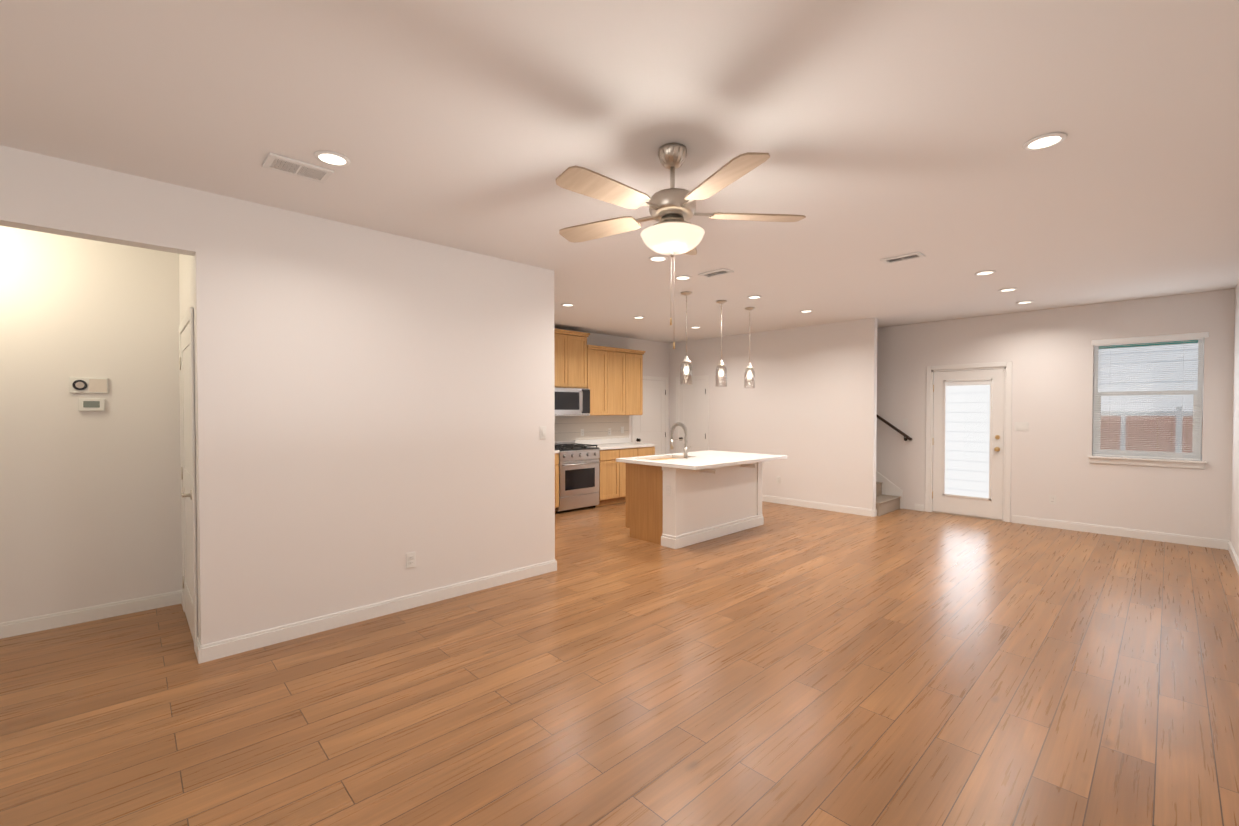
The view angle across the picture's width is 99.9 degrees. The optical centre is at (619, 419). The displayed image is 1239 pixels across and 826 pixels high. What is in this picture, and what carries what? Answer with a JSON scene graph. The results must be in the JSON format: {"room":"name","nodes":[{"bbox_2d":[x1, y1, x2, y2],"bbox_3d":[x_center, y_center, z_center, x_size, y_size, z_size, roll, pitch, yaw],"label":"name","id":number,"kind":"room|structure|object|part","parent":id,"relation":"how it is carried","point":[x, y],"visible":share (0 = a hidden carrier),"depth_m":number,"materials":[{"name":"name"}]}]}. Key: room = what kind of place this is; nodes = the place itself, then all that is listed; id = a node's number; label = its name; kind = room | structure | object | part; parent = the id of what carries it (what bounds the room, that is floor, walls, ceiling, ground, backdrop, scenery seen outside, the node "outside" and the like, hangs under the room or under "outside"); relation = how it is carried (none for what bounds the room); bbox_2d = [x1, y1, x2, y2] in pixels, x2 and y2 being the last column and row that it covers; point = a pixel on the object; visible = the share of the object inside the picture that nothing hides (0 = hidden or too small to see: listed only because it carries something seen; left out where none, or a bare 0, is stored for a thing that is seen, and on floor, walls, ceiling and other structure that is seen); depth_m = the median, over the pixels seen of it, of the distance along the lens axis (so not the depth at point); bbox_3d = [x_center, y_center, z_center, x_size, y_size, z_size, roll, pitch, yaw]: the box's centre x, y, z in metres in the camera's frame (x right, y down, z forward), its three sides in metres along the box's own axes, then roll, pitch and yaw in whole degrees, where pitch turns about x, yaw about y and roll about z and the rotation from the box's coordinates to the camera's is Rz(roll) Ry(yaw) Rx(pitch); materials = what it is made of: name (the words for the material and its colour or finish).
{"room":"empty living room","nodes":[
{"label":"empty living room","id":0,"kind":"room"},
{"bbox_2d":[0,145,555,645],"bbox_3d":[-2.829,0.053,2.771,6.030,2.760,0.120,-1,1,-43],"label":"wall","id":1,"kind":"structure","parent":0,"point":[372,407],"depth_m":3.59,"materials":[{"name":"white paint"}]},
{"bbox_2d":[69,377,107,393],"bbox_3d":[-3.703,-0.236,3.639,0.190,0.110,0.028,-1,1,-43],"label":"panel","id":2,"kind":"object","parent":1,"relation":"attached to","point":[87,385],"visible":1,"depth_m":3.63,"materials":[{"name":"white plastic"}]},
{"bbox_2d":[78,398,104,410],"bbox_3d":[-3.698,-0.101,3.650,0.130,0.090,0.023,-1,1,-43],"label":"thermostat","id":3,"kind":"object","parent":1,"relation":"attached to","point":[91,404],"visible":1,"depth_m":3.64,"materials":[{"name":"white plastic"}]},
{"bbox_2d":[0,590,182,638],"bbox_3d":[-4.597,1.383,2.820,3.440,0.100,0.030,-1,1,-43],"label":"baseboard","id":4,"kind":"structure","parent":1,"relation":"attached to","point":[76,616],"depth_m":3.65,"materials":[{"name":"white wood"}]},
{"bbox_2d":[179,307,197,652],"bbox_3d":[-2.931,0.369,3.499,0.060,2.105,0.960,-1,1,-43],"label":"hall door","id":5,"kind":"structure","parent":1,"relation":"in","point":[187,446],"depth_m":3.45,"materials":[{"name":"white wood"}]},
{"bbox_2d":[196,560,556,663],"bbox_3d":[-1.530,1.364,3.944,2.588,0.100,0.034,-1,1,-43],"label":"baseboard","id":6,"kind":"structure","parent":1,"relation":"attached to","point":[232,646],"depth_m":3.63,"materials":[{"name":"white wood"}]},
{"bbox_2d":[406,552,415,568],"bbox_3d":[-1.560,1.055,3.898,0.070,0.115,0.009,-1,1,-43],"label":"electrical outlet","id":7,"kind":"object","parent":1,"relation":"attached to","point":[410,559],"visible":1,"depth_m":3.90,"materials":[{"name":"white plastic"}]},
{"bbox_2d":[540,426,545,438],"bbox_3d":[-0.688,0.121,4.707,0.070,0.115,0.012,-1,1,-43],"label":"light switch","id":8,"kind":"object","parent":1,"relation":"attached to","point":[542,432],"visible":1,"depth_m":4.70,"materials":[{"name":"white plastic"}]},
{"bbox_2d":[556,328,667,442],"bbox_3d":[-0.487,-0.045,8.675,5.730,2.760,0.120,-1,1,-43],"label":"wall","id":9,"kind":"structure","parent":0,"point":[655,357],"depth_m":9.47,"materials":[{"name":"white paint"}]},
{"bbox_2d":[554,328,573,387],"bbox_3d":[-1.008,-0.886,7.851,0.435,0.830,0.334,-1,1,-43],"label":"upper cabinet","id":10,"kind":"object","parent":9,"relation":"attached to","point":[563,341],"depth_m":7.80,"materials":[{"name":"brown wood"}]},
{"bbox_2d":[555,387,589,415],"bbox_3d":[-0.853,-0.260,7.930,0.754,0.415,0.447,-1,1,-43],"label":"microwave","id":11,"kind":"object","parent":10,"relation":"attached to","point":[572,401],"visible":0.73,"depth_m":7.81,"materials":[{"name":"silver metal"}]},
{"bbox_2d":[574,332,589,387],"bbox_3d":[-0.775,-0.890,8.071,0.435,0.830,0.334,-1,1,-43],"label":"upper cabinet","id":12,"kind":"object","parent":9,"relation":"attached to","point":[581,349],"depth_m":8.03,"materials":[{"name":"brown wood"}]},
{"bbox_2d":[555,415,628,440],"bbox_3d":[-1.133,0.149,7.982,3.585,0.394,0.002,-1,1,-43],"label":"backsplash","id":13,"kind":"structure","parent":9,"relation":"attached to","point":[567,428],"depth_m":8.60,"materials":[{"name":"tile"}]},
{"bbox_2d":[582,348,609,415],"bbox_3d":[-0.442,-0.595,8.391,0.470,1.070,0.334,-1,1,-43],"label":"upper cabinet","id":14,"kind":"object","parent":9,"relation":"attached to","point":[599,388],"depth_m":8.29,"materials":[{"name":"brown wood"}]},
{"bbox_2d":[575,438,629,445],"bbox_3d":[-1.126,0.389,7.979,3.585,0.085,0.016,-1,1,-43],"label":"backsplash","id":15,"kind":"structure","parent":9,"relation":"attached to","point":[599,442],"depth_m":8.70,"materials":[{"name":"white tile"}]},
{"bbox_2d":[610,348,629,414],"bbox_3d":[-0.164,-0.600,8.654,0.528,1.070,0.334,-1,1,-43],"label":"upper cabinet","id":16,"kind":"object","parent":9,"relation":"attached to","point":[611,378],"depth_m":8.59,"materials":[{"name":"brown wood"}]},
{"bbox_2d":[630,352,644,414],"bbox_3d":[0.115,-0.604,8.918,0.470,1.070,0.334,-1,1,-43],"label":"upper cabinet","id":17,"kind":"object","parent":9,"relation":"attached to","point":[636,358],"depth_m":8.86,"materials":[{"name":"brown wood"}]},
{"bbox_2d":[632,376,667,454],"bbox_3d":[0.592,0.268,9.563,0.960,2.105,0.078,-1,1,-43],"label":"door","id":18,"kind":"structure","parent":9,"relation":"in","point":[650,425],"depth_m":9.65,"materials":[{"name":"white wood"}]},
{"bbox_2d":[0,501,1238,825],"bbox_3d":[-0.183,1.442,4.086,11.890,0.060,7.300,-1,1,-43],"label":"floor","id":19,"kind":"structure","parent":0,"point":[786,665],"depth_m":2.69,"materials":[{"name":"brown wood"}]},
{"bbox_2d":[555,454,558,513],"bbox_3d":[-1.236,0.918,7.465,0.454,0.875,0.624,-1,1,-43],"label":"base cabinet","id":20,"kind":"object","parent":19,"relation":"on","point":[556,455],"depth_m":7.37,"materials":[{"name":"brown wood"}]},
{"bbox_2d":[555,442,599,513],"bbox_3d":[-0.769,0.859,7.861,0.760,0.980,0.678,-1,1,-43],"label":"range","id":21,"kind":"object","parent":19,"relation":"on","point":[578,464],"visible":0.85,"depth_m":7.64,"materials":[{"name":"silver metal"}]},
{"bbox_2d":[595,450,622,506],"bbox_3d":[-0.341,0.904,8.311,0.471,0.875,0.624,-1,1,-43],"label":"base cabinet","id":22,"kind":"object","parent":19,"relation":"on","point":[612,480],"depth_m":8.10,"materials":[{"name":"brown wood"}]},
{"bbox_2d":[588,442,654,449],"bbox_3d":[-0.060,0.442,8.562,1.241,0.038,0.636,-1,1,-43],"label":"countertop","id":23,"kind":"structure","parent":22,"relation":"on","point":[606,445],"depth_m":8.41,"materials":[{"name":"white stone"}]},
{"bbox_2d":[623,446,642,501],"bbox_3d":[-0.064,0.900,8.574,0.530,0.875,0.624,-1,1,-43],"label":"base cabinet","id":24,"kind":"object","parent":19,"relation":"on","point":[638,451],"depth_m":8.34,"materials":[{"name":"brown wood"}]},
{"bbox_2d":[643,446,654,455],"bbox_3d":[0.214,0.895,8.837,0.471,0.875,0.624,-1,1,-43],"label":"base cabinet","id":25,"kind":"object","parent":19,"relation":"on","point":[647,450],"depth_m":8.66,"materials":[{"name":"brown wood"}]},
{"bbox_2d":[623,462,763,548],"bbox_3d":[1.013,0.936,6.372,1.752,0.875,0.988,-1,1,-43],"label":"kitchen island","id":26,"kind":"object","parent":19,"relation":"on","point":[679,500],"depth_m":5.94,"materials":[{"name":"white wood"}]},
{"bbox_2d":[648,454,786,469],"bbox_3d":[1.204,0.481,6.140,1.830,0.040,0.680,-1,1,-43],"label":"island countertop","id":27,"kind":"structure","parent":26,"relation":"on","point":[706,461],"depth_m":5.87,"materials":[{"name":"white stone"}]},
{"bbox_2d":[876,471,902,515],"bbox_3d":[3.227,0.452,8.322,0.839,1.779,2.128,-1,1,-43],"label":"stairs","id":28,"kind":"structure","parent":19,"relation":"on","point":[889,495],"depth_m":7.85,"materials":[{"name":"carpet"}]},
{"bbox_2d":[0,0,1238,342],"bbox_3d":[-0.183,-1.378,4.039,11.890,0.060,7.300,-1,1,-43],"label":"ceiling","id":29,"kind":"structure","parent":0,"point":[876,130],"depth_m":2.38,"materials":[{"name":"white paint"}]},
{"bbox_2d":[262,152,333,183],"bbox_3d":[-1.694,-1.320,2.748,0.290,0.012,0.190,-1,1,-43],"label":"ceiling vent","id":30,"kind":"object","parent":29,"relation":"in","point":[287,165],"visible":1,"depth_m":2.74,"materials":[{"name":"silver metal"}]},
{"bbox_2d":[314,151,350,166],"bbox_3d":[-1.456,-1.319,2.643,0.164,0.009,0.164,-1,1,-43],"label":"recessed light","id":31,"kind":"object","parent":29,"relation":"in","point":[330,158],"visible":0.98,"depth_m":2.64,"materials":[{"name":"white plastic"}]},
{"bbox_2d":[561,304,573,306],"bbox_3d":[-0.626,-1.380,6.305,0.164,0.009,0.164,-1,1,-43],"label":"recessed light","id":32,"kind":"object","parent":29,"relation":"in","point":[568,305],"visible":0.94,"depth_m":6.32,"materials":[{"name":"white plastic"}]},
{"bbox_2d":[648,256,667,261],"bbox_3d":[0.325,-1.348,4.383,0.164,0.009,0.164,-1,1,-43],"label":"recessed light","id":33,"kind":"object","parent":29,"relation":"in","point":[658,258],"visible":1,"depth_m":4.37,"materials":[{"name":"white plastic"}]},
{"bbox_2d":[556,143,805,348],"bbox_3d":[0.225,-0.833,2.542,1.235,0.976,1.284,-1,1,-43],"label":"ceiling fan","id":34,"kind":"object","parent":29,"relation":"hanging from","point":[672,233],"visible":1,"depth_m":2.46,"materials":[{"name":"brown wood"}]},
{"bbox_3d":[0.261,-0.871,2.567,0.314,0.105,0.314,-1,1,-43],"label":"lamp shade","id":35,"kind":"part","parent":34,"relation":"part of","materials":[{"name":"white glass"}]},
{"bbox_2d":[675,276,691,279],"bbox_3d":[0.611,-1.359,5.012,0.164,0.009,0.164,-1,1,-43],"label":"recessed light","id":36,"kind":"object","parent":29,"relation":"in","point":[683,277],"visible":0.98,"depth_m":5.00,"materials":[{"name":"white plastic"}]},
{"bbox_2d":[680,291,692,384],"bbox_3d":[0.728,-0.874,5.667,0.132,0.998,0.132,-1,1,-43],"label":"pendant light","id":37,"kind":"object","parent":29,"relation":"hanging from","point":[686,361],"visible":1,"depth_m":5.66,"materials":[{"name":"clear glass"}]},
{"bbox_2d":[698,268,733,277],"bbox_3d":[0.897,-1.354,4.841,0.160,0.012,0.290,-1,1,-43],"label":"ceiling vent","id":38,"kind":"object","parent":29,"relation":"in","point":[718,272],"visible":1,"depth_m":4.83,"materials":[{"name":"silver metal"}]},
{"bbox_2d":[715,300,726,386],"bbox_3d":[1.193,-0.881,6.107,0.132,0.998,0.132,-1,1,-43],"label":"pendant light","id":39,"kind":"object","parent":29,"relation":"hanging from","point":[720,373],"visible":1,"depth_m":6.09,"materials":[{"name":"clear glass"}]},
{"bbox_2d":[744,307,754,387],"bbox_3d":[1.629,-0.888,6.519,0.132,0.998,0.132,-1,1,-43],"label":"pendant light","id":40,"kind":"object","parent":29,"relation":"hanging from","point":[749,374],"visible":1,"depth_m":6.50,"materials":[{"name":"clear glass"}]},
{"bbox_2d":[747,296,761,298],"bbox_3d":[1.519,-1.373,5.871,0.164,0.009,0.164,-1,1,-43],"label":"recessed light","id":41,"kind":"object","parent":29,"relation":"in","point":[752,297],"visible":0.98,"depth_m":5.88,"materials":[{"name":"white plastic"}]},
{"bbox_2d":[800,310,812,312],"bbox_3d":[2.405,-1.387,6.709,0.164,0.009,0.164,-1,1,-43],"label":"recessed light","id":42,"kind":"object","parent":29,"relation":"in","point":[805,311],"visible":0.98,"depth_m":6.71,"materials":[{"name":"white plastic"}]},
{"bbox_2d":[880,252,924,263],"bbox_3d":[2.369,-1.346,4.362,0.160,0.012,0.300,-1,1,-43],"label":"ceiling vent","id":43,"kind":"object","parent":29,"relation":"in","point":[905,257],"visible":1,"depth_m":4.35,"materials":[{"name":"silver metal"}]},
{"bbox_2d":[975,271,995,275],"bbox_3d":[3.393,-1.356,4.836,0.164,0.009,0.164,-1,1,-43],"label":"recessed light","id":44,"kind":"object","parent":29,"relation":"in","point":[984,273],"visible":1,"depth_m":4.84,"materials":[{"name":"white plastic"}]},
{"bbox_2d":[999,288,1016,291],"bbox_3d":[4.112,-1.367,5.516,0.164,0.009,0.164,-1,1,-43],"label":"recessed light","id":45,"kind":"object","parent":29,"relation":"in","point":[1008,289],"visible":0.92,"depth_m":5.52,"materials":[{"name":"white plastic"}]},
{"bbox_2d":[1016,301,1033,303],"bbox_3d":[4.788,-1.378,6.155,0.164,0.009,0.164,-1,1,-43],"label":"recessed light","id":46,"kind":"object","parent":29,"relation":"in","point":[1024,302],"visible":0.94,"depth_m":6.15,"materials":[{"name":"white plastic"}]},
{"bbox_2d":[1023,133,1066,150],"bbox_3d":[2.020,-1.317,2.476,0.164,0.009,0.164,-1,1,-43],"label":"recessed light","id":47,"kind":"object","parent":29,"relation":"in","point":[1045,141],"visible":1,"depth_m":2.47,"materials":[{"name":"white plastic"}]},
{"bbox_2d":[668,318,879,509],"bbox_3d":[2.288,-0.044,8.616,0.100,2.760,3.720,-1,1,-43],"label":"wall","id":48,"kind":"structure","parent":0,"point":[814,401],"depth_m":8.03,"materials":[{"name":"white paint"}]},
{"bbox_2d":[676,375,708,452],"bbox_3d":[1.304,0.269,9.529,0.078,2.105,0.760,-1,1,-43],"label":"pantry door","id":49,"kind":"structure","parent":48,"relation":"in","point":[692,408],"depth_m":9.52,"materials":[{"name":"white wood"}]},
{"bbox_2d":[762,495,875,516],"bbox_3d":[2.571,1.292,8.264,0.024,0.100,2.814,-1,1,-43],"label":"baseboard","id":50,"kind":"structure","parent":48,"relation":"attached to","point":[816,505],"depth_m":7.78,"materials":[{"name":"white wood"}]},
{"bbox_2d":[880,289,1231,539],"bbox_3d":[4.057,-0.036,8.143,0.120,2.760,7.140,-1,1,-43],"label":"wall","id":51,"kind":"structure","parent":0,"point":[1050,351],"depth_m":6.46,"materials":[{"name":"white paint"}]},
{"bbox_2d":[877,415,911,440],"bbox_3d":[3.684,-0.364,8.381,0.084,1.362,1.867,-1,1,-43],"label":"wall-mounted handrail","id":52,"kind":"object","parent":51,"relation":"attached to","point":[895,428],"visible":0.35,"depth_m":7.84,"materials":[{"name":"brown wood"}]},
{"bbox_2d":[903,419,907,425],"bbox_3d":[4.284,0.050,7.808,0.012,0.115,0.070,-1,1,-43],"label":"light switch","id":53,"kind":"object","parent":51,"relation":"attached to","point":[905,422],"visible":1,"depth_m":7.80,"materials":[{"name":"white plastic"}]},
{"bbox_2d":[925,361,1011,521],"bbox_3d":[4.846,0.296,7.264,0.170,2.125,1.010,-1,1,-43],"label":"door","id":54,"kind":"structure","parent":51,"relation":"attached to","point":[996,377],"depth_m":7.20,"materials":[{"name":"white wood"}]},
{"bbox_2d":[1015,422,1028,430],"bbox_3d":[5.242,0.096,6.796,0.012,0.115,0.145,-1,1,-43],"label":"light switch","id":55,"kind":"object","parent":51,"relation":"attached to","point":[1021,426],"visible":1,"depth_m":6.80,"materials":[{"name":"white plastic"}]},
{"bbox_2d":[1049,495,1055,504],"bbox_3d":[5.467,1.020,6.576,0.009,0.115,0.070,-1,1,-43],"label":"electrical outlet","id":56,"kind":"object","parent":51,"relation":"attached to","point":[1052,499],"visible":1,"depth_m":6.58,"materials":[{"name":"white plastic"}]},
{"bbox_2d":[1012,515,1223,548],"bbox_3d":[5.820,1.326,6.206,0.014,0.100,1.850,-1,1,-43],"label":"baseboard","id":57,"kind":"structure","parent":51,"relation":"attached to","point":[1116,531],"depth_m":6.10,"materials":[{"name":"white wood"}]},
{"bbox_2d":[1088,337,1206,468],"bbox_3d":[6.049,-0.193,5.999,0.160,1.455,0.960,-1,1,-43],"label":"window","id":58,"kind":"structure","parent":51,"relation":"in","point":[1197,393],"depth_m":5.96,"materials":[{"name":"white"}]},
{"bbox_2d":[1092,332,1208,459],"bbox_3d":[6.044,-0.249,5.982,0.060,1.386,0.935,-1,1,-43],"label":"window blinds","id":59,"kind":"object","parent":58,"relation":"attached to","point":[1168,338],"visible":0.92,"depth_m":5.96,"materials":[{"name":"white plastic"}]},
{"bbox_2d":[1228,282,1238,558],"bbox_3d":[2.284,0.075,1.455,11.890,2.760,0.120,-1,1,-43],"label":"wall","id":60,"kind":"structure","parent":0,"point":[1233,414],"depth_m":5.34,"materials":[{"name":"white paint"}]},
{"bbox_2d":[1224,540,1238,574],"bbox_3d":[2.238,1.404,1.526,11.650,0.100,0.014,-1,1,-43],"label":"baseboard","id":61,"kind":"structure","parent":60,"relation":"attached to","point":[1228,546],"depth_m":5.16,"materials":[{"name":"white wood"}]},
{"label":"outside","id":62,"kind":"structure","parent":0,"visible":0},
{"bbox_3d":[6.996,1.665,7.510,3.220,0.020,7.000,-1,1,-43],"label":"ground","id":63,"kind":"structure","parent":62,"visible":0},
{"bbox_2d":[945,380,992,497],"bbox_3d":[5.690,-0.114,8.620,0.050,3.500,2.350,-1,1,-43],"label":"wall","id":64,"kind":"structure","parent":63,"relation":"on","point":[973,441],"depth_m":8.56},
{"bbox_2d":[1100,407,1201,459],"bbox_3d":[7.711,0.698,7.000,0.140,1.730,3.700,-1,1,-43],"label":"fence","id":65,"kind":"object","parent":63,"relation":"on","point":[1186,435],"depth_m":7.33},
{"bbox_2d":[1098,340,1203,410],"bbox_3d":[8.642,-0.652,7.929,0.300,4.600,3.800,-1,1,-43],"label":"house","id":66,"kind":"structure","parent":63,"relation":"on","point":[1188,362],"depth_m":8.28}
]}

